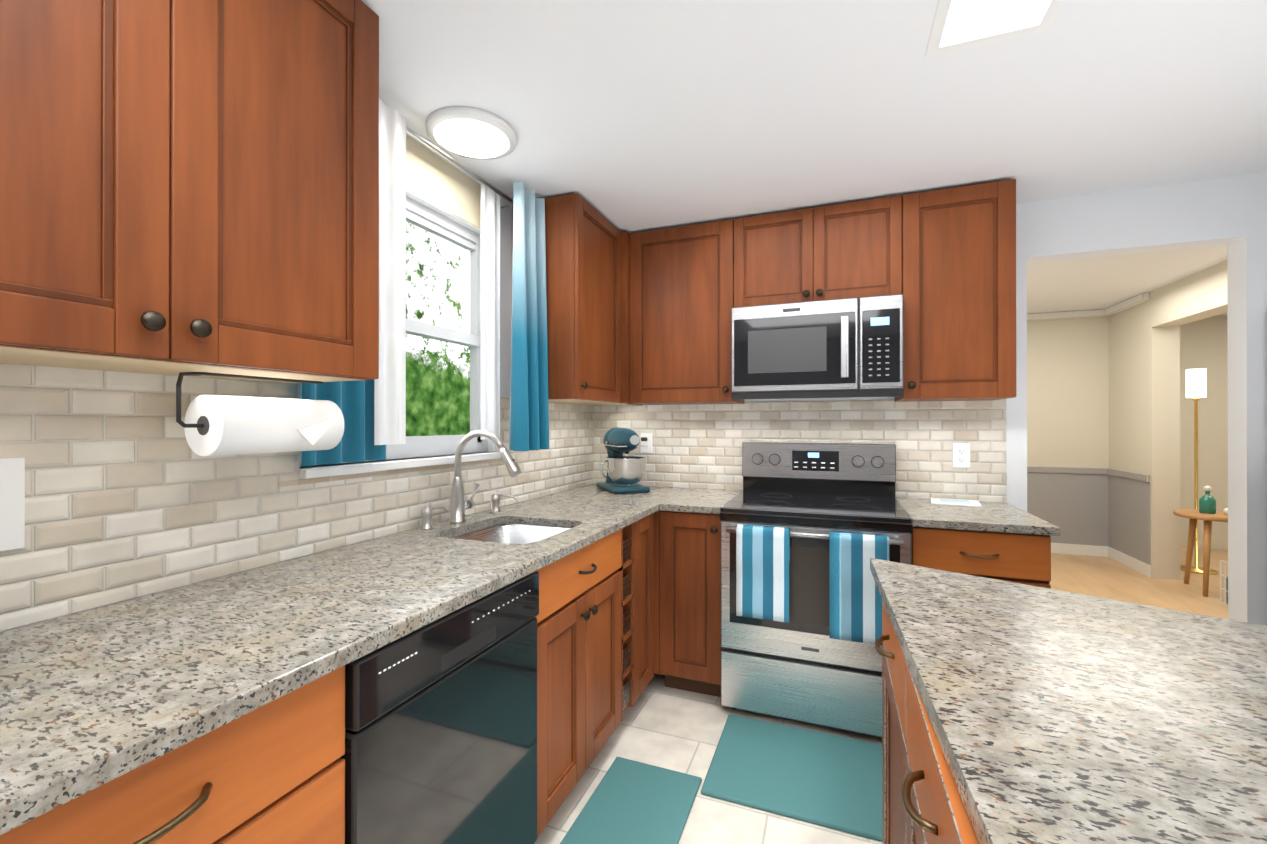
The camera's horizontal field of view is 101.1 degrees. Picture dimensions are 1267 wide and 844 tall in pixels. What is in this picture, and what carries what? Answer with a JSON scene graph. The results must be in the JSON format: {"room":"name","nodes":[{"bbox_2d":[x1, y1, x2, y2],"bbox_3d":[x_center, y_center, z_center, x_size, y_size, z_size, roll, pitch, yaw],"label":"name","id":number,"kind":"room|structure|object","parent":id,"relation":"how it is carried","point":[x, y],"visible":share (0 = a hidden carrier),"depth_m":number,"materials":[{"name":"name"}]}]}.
{"room":"kitchen","nodes":[
{"label":"kitchen","id":0,"kind":"room"},
{"bbox_2d":[0,132,593,631],"bbox_3d":[-1.143,0.125,1.163,0.119,2.345,4.865,0,0,21],"label":"wall","id":1,"kind":"structure","parent":0,"point":[438,180],"depth_m":2.13,"materials":[{"name":"white paint"}]},
{"bbox_2d":[0,0,378,383],"bbox_3d":[-0.968,-0.570,0.971,0.350,0.925,0.890,0,0,21],"label":"upper cabinet","id":2,"kind":"object","parent":1,"relation":"attached to","point":[189,185],"visible":1,"depth_m":0.93,"materials":[{"name":"brown wood"}]},
{"bbox_2d":[176,372,343,455],"bbox_3d":[-0.876,-0.017,1.240,0.134,0.182,0.360,0,0,21],"label":"paper towel holder","id":3,"kind":"object","parent":2,"relation":"attached to","point":[214,425],"visible":1,"depth_m":1.17,"materials":[{"name":"black"}]},
{"bbox_2d":[0,363,593,630],"bbox_3d":[-0.872,0.134,1.693,0.010,0.500,3.450,0,0,21],"label":"wall tile","id":4,"kind":"structure","parent":1,"relation":"attached to","point":[130,493],"depth_m":1.18,"materials":[{"name":"beige tile"}]},
{"bbox_2d":[0,457,24,551],"bbox_3d":[-1.161,0.151,0.928,0.008,0.170,0.105,0,0,21],"label":"electrical outlet","id":5,"kind":"object","parent":4,"relation":"attached to","point":[12,503],"visible":1,"depth_m":0.96,"materials":[{"name":"white plastic"}]},
{"bbox_2d":[299,190,493,466],"bbox_3d":[-0.845,-0.348,1.936,0.112,0.964,0.919,0,0,21],"label":"window","id":6,"kind":"structure","parent":1,"relation":"in","point":[431,218],"depth_m":2.14,"materials":[{"name":"white plastic"}]},
{"bbox_2d":[299,452,500,478],"bbox_3d":[-0.828,0.148,1.929,0.148,0.028,0.919,0,0,21],"label":"window sill","id":7,"kind":"structure","parent":1,"relation":"attached to","point":[318,471],"depth_m":1.74,"materials":[{"name":"white wood"}]},
{"bbox_2d":[302,98,548,465],"bbox_3d":[-0.671,-0.447,1.915,0.224,1.138,1.077,0,0,21],"label":"curtains","id":8,"kind":"object","parent":1,"relation":"attached to","point":[374,413],"visible":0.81,"depth_m":2.17,"materials":[{"name":"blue fabric"}]},
{"bbox_2d":[512,194,642,405],"bbox_3d":[-0.236,-0.566,2.814,0.380,0.926,0.897,0,0,21],"label":"upper cabinet","id":9,"kind":"object","parent":1,"relation":"attached to","point":[588,287],"visible":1,"depth_m":2.44,"materials":[{"name":"brown wood"}]},
{"bbox_2d":[362,0,1266,233],"bbox_3d":[0.729,-1.297,0.378,4.180,0.504,4.980,0,0,21],"label":"ceiling","id":10,"kind":"structure","parent":0,"point":[632,116],"depth_m":1.66,"materials":[{"name":"white paint"}]},
{"bbox_2d":[426,106,515,159],"bbox_3d":[-0.582,-1.032,1.878,0.310,0.028,0.310,0,0,21],"label":"recessed light","id":11,"kind":"object","parent":10,"relation":"in","point":[471,132],"visible":1,"depth_m":1.84,"materials":[{"name":"white plastic"}]},
{"bbox_2d":[534,547,1227,843],"bbox_3d":[2.490,1.324,1.960,6.315,0.050,9.215,0,0,21],"label":"floor","id":12,"kind":"structure","parent":0,"point":[663,726],"depth_m":2.19,"materials":[{"name":"tile"}]},
{"bbox_2d":[0,665,344,843],"bbox_3d":[-1.005,0.855,0.473,0.620,0.882,1.181,0,0,21],"label":"base cabinet","id":13,"kind":"object","parent":12,"relation":"on","point":[272,772],"depth_m":0.75,"materials":[{"name":"brown wood"}]},
{"bbox_2d":[340,571,538,843],"bbox_3d":[-0.654,0.858,1.300,0.600,0.880,0.612,0,0,21],"label":"dishwasher","id":14,"kind":"object","parent":12,"relation":"on","point":[440,730],"visible":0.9,"depth_m":1.14,"materials":[{"name":"black metal"}]},
{"bbox_2d":[535,524,631,837],"bbox_3d":[-0.440,0.858,1.929,0.620,0.882,0.711,0,0,21],"label":"base cabinet","id":15,"kind":"object","parent":12,"relation":"on","point":[584,619],"depth_m":1.74,"materials":[{"name":"brown wood"}]},
{"bbox_2d":[0,483,683,834],"bbox_3d":[-0.576,0.400,1.546,0.650,0.032,3.491,0,0,21],"label":"countertop","id":16,"kind":"structure","parent":15,"relation":"on","point":[90,699],"depth_m":0.92,"materials":[{"name":"stone"}]},
{"bbox_2d":[420,505,447,529],"bbox_3d":[-0.733,0.343,1.912,0.044,0.082,0.112,0,0,21],"label":"soap dispenser","id":17,"kind":"object","parent":16,"relation":"on","point":[426,513],"visible":0.98,"depth_m":1.87,"materials":[{"name":"silver metal"}]},
{"bbox_2d":[450,430,520,522],"bbox_3d":[-0.542,0.207,2.010,0.313,0.355,0.160,0,0,21],"label":"faucet","id":18,"kind":"object","parent":16,"relation":"on","point":[459,505],"visible":1,"depth_m":1.99,"materials":[{"name":"silver metal"}]},
{"bbox_2d":[491,492,516,511],"bbox_3d":[-0.559,0.344,2.228,0.111,0.082,0.049,0,0,21],"label":"soap dispenser","id":19,"kind":"object","parent":16,"relation":"on","point":[495,498],"visible":1,"depth_m":2.23,"materials":[{"name":"silver metal"}]},
{"bbox_2d":[453,524,570,543],"bbox_3d":[-0.437,0.517,1.888,0.426,0.202,0.456,0,0,21],"label":"sink","id":20,"kind":"object","parent":16,"relation":"in","point":[513,533],"visible":0.06,"depth_m":2.10,"materials":[{"name":"silver metal"}]},
{"bbox_2d":[596,427,649,493],"bbox_3d":[-0.063,0.209,2.962,0.373,0.356,0.379,0,0,21],"label":"stand mixer","id":21,"kind":"object","parent":16,"relation":"on","point":[625,473],"visible":1,"depth_m":2.84,"materials":[{"name":"teal metal"}]},
{"bbox_2d":[560,757,701,843],"bbox_3d":[-0.049,1.291,1.581,0.335,0.016,0.780,0,0,21],"label":"mat","id":22,"kind":"object","parent":12,"relation":"on","point":[632,802],"visible":0.96,"depth_m":1.73,"materials":[{"name":"teal"}]},
{"bbox_2d":[632,513,653,706],"bbox_3d":[-0.251,0.859,2.416,0.620,0.882,0.334,0,0,21],"label":"base cabinet","id":23,"kind":"object","parent":12,"relation":"on","point":[642,529],"depth_m":2.34,"materials":[{"name":"brown wood"}]},
{"bbox_2d":[654,510,721,696],"bbox_3d":[0.358,0.860,2.720,0.333,0.882,0.620,0,0,21],"label":"base cabinet","id":24,"kind":"object","parent":12,"relation":"on","point":[687,602],"depth_m":2.44,"materials":[{"name":"brown wood"}]},
{"bbox_2d":[660,488,742,513],"bbox_3d":[0.376,0.402,2.689,0.278,0.032,0.671,0,0,21],"label":"countertop","id":25,"kind":"structure","parent":24,"relation":"on","point":[694,500],"depth_m":2.56,"materials":[{"name":"stone"}]},
{"bbox_2d":[701,714,882,841],"bbox_3d":[0.694,1.291,1.913,0.790,0.016,0.518,0,0,21],"label":"mat","id":26,"kind":"object","parent":12,"relation":"on","point":[823,779],"visible":0.67,"depth_m":1.89,"materials":[{"name":"teal"}]},
{"bbox_2d":[720,442,912,736],"bbox_3d":[0.847,0.706,2.456,0.762,1.190,0.759,0,0,21],"label":"range","id":27,"kind":"object","parent":12,"relation":"on","point":[809,531],"visible":0.96,"depth_m":2.19,"materials":[{"name":"grey metal"}]},
{"bbox_2d":[736,524,789,622],"bbox_3d":[0.545,0.631,2.192,0.215,0.383,0.049,0,0,21],"label":"towel","id":28,"kind":"object","parent":27,"relation":"hanging from","point":[762,552],"depth_m":2.17,"materials":[{"name":"blue fabric"}]},
{"bbox_2d":[829,532,888,644],"bbox_3d":[0.890,0.651,2.058,0.215,0.421,0.049,0,0,21],"label":"towel","id":29,"kind":"object","parent":27,"relation":"hanging from","point":[855,597],"depth_m":2.04,"materials":[{"name":"blue fabric"}]},
{"bbox_2d":[875,630,933,843],"bbox_3d":[1.065,0.856,0.702,1.311,0.882,1.024,0,0,21],"label":"kitchen island","id":30,"kind":"object","parent":12,"relation":"on","point":[904,820],"depth_m":1.13,"materials":[{"name":"wood"}]},
{"bbox_2d":[870,558,1266,843],"bbox_3d":[1.089,0.397,0.707,1.339,0.032,1.119,0,0,21],"label":"island countertop","id":31,"kind":"structure","parent":30,"relation":"on","point":[1035,715],"depth_m":0.69,"materials":[{"name":"grey stone"}]},
{"bbox_2d":[911,526,1050,588],"bbox_3d":[1.445,0.859,2.298,0.459,0.882,0.620,0,0,21],"label":"base cabinet","id":32,"kind":"object","parent":12,"relation":"on","point":[1020,558],"depth_m":2.00,"materials":[{"name":"brown wood"}]},
{"bbox_2d":[896,497,1059,535],"bbox_3d":[1.450,0.401,2.286,0.480,0.032,0.646,0,0,21],"label":"countertop","id":33,"kind":"structure","parent":32,"relation":"on","point":[1005,517],"depth_m":2.08,"materials":[{"name":"stone"}]},
{"bbox_2d":[931,498,981,506],"bbox_3d":[1.529,0.381,2.477,0.200,0.008,0.190,0,0,29],"label":"trivet","id":34,"kind":"object","parent":33,"relation":"on","point":[957,502],"visible":0.98,"depth_m":2.44,"materials":[{"name":"white"}]},
{"bbox_2d":[1180,368,1217,574],"bbox_3d":[4.954,0.420,4.586,0.260,1.770,0.260,0,0,21],"label":"floor lamp","id":35,"kind":"object","parent":12,"relation":"on","point":[1196,388],"visible":0.9,"depth_m":4.58,"materials":[{"name":"gold metal"}]},
{"bbox_2d":[1173,509,1227,596],"bbox_3d":[4.457,1.004,3.994,0.440,0.602,0.440,0,0,21],"label":"side table","id":36,"kind":"object","parent":12,"relation":"on","point":[1193,515],"visible":0.58,"depth_m":3.93,"materials":[{"name":"brown wood"}]},
{"bbox_2d":[1199,486,1215,513],"bbox_3d":[4.436,0.598,4.025,0.100,0.212,0.087,0,0,21],"label":"bottle","id":37,"kind":"object","parent":36,"relation":"on","point":[1207,502],"visible":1,"depth_m":4.00,"materials":[{"name":"green glass"}]},
{"bbox_2d":[1220,560,1227,605],"bbox_3d":[4.342,1.151,3.557,0.346,0.304,0.306,0,0,21],"label":"wire basket","id":38,"kind":"object","parent":12,"relation":"on","point":[1225,588],"visible":0.23,"depth_m":3.73,"materials":[{"name":"white metal"}]},
{"bbox_2d":[662,172,1266,625],"bbox_3d":[1.663,0.128,2.622,4.065,2.345,0.115,0,0,21],"label":"wall","id":39,"kind":"structure","parent":0,"point":[1230,214],"depth_m":2.27,"materials":[{"name":"white paint"}]},
{"bbox_2d":[630,219,743,404],"bbox_3d":[0.299,-0.566,2.885,0.564,0.925,0.378,0,0,21],"label":"upper cabinet","id":40,"kind":"object","parent":39,"relation":"attached to","point":[681,291],"visible":0.98,"depth_m":2.74,"materials":[{"name":"brown wood"}]},
{"bbox_2d":[594,399,1005,501],"bbox_3d":[0.773,0.136,2.901,2.186,0.500,0.008,0,0,21],"label":"wall tile","id":41,"kind":"structure","parent":39,"relation":"attached to","point":[696,445],"depth_m":2.79,"materials":[{"name":"beige tile"}]},
{"bbox_2d":[641,433,651,452],"bbox_3d":[0.078,0.127,3.161,0.075,0.120,0.008,0,0,21],"label":"electrical outlet","id":42,"kind":"object","parent":41,"relation":"attached to","point":[648,447],"visible":0.85,"depth_m":3.16,"materials":[{"name":"white plastic"}]},
{"bbox_2d":[953,443,969,467],"bbox_3d":[1.615,0.165,2.565,0.075,0.120,0.008,0,0,21],"label":"electrical outlet","id":43,"kind":"object","parent":41,"relation":"attached to","point":[961,455],"visible":1,"depth_m":2.56,"materials":[{"name":"white plastic"}]},
{"bbox_2d":[734,195,901,306],"bbox_3d":[0.919,-0.799,2.645,0.762,0.461,0.378,0,0,21],"label":"upper cabinet","id":44,"kind":"object","parent":39,"relation":"attached to","point":[844,250],"visible":0.77,"depth_m":2.48,"materials":[{"name":"brown wood"}]},
{"bbox_2d":[731,294,903,398],"bbox_3d":[0.904,-0.339,2.606,0.758,0.450,0.459,0,0,21],"label":"microwave","id":45,"kind":"object","parent":44,"relation":"attached to","point":[844,348],"visible":1,"depth_m":2.40,"materials":[{"name":"grey metal"}]},
{"bbox_2d":[895,179,1015,401],"bbox_3d":[1.477,-0.567,2.428,0.431,0.925,0.378,0,0,21],"label":"upper cabinet","id":46,"kind":"object","parent":39,"relation":"attached to","point":[959,268],"visible":1,"depth_m":2.28,"materials":[{"name":"brown wood"}]},
{"bbox_2d":[1027,309,1102,556],"bbox_3d":[3.683,0.107,5.442,1.980,2.400,0.175,0,0,21],"label":"wall","id":47,"kind":"structure","parent":0,"point":[1065,348],"depth_m":5.17,"materials":[{"name":"beige paint"}]},
{"bbox_2d":[1027,245,1226,314],"bbox_3d":[4.331,-1.146,3.922,4.300,0.100,4.234,0,0,21],"label":"ceiling","id":48,"kind":"structure","parent":0,"point":[1102,282],"depth_m":3.92,"materials":[{"name":"white paint"}]},
{"bbox_2d":[1103,260,1227,579],"bbox_3d":[4.099,0.103,3.557,0.230,2.400,3.389,0,0,21],"label":"wall","id":49,"kind":"structure","parent":0,"point":[1110,439],"depth_m":4.65,"materials":[{"name":"beige paint"}]},
{"label":"outside","id":50,"kind":"structure","parent":0,"visible":0},
{"bbox_2d":[406,221,469,435],"bbox_3d":[-2.787,-0.444,5.039,0.020,8.500,11.500,0,0,21],"label":"window glass","id":51,"kind":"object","parent":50,"point":[437,371],"depth_m":6.18,"materials":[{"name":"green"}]}
]}

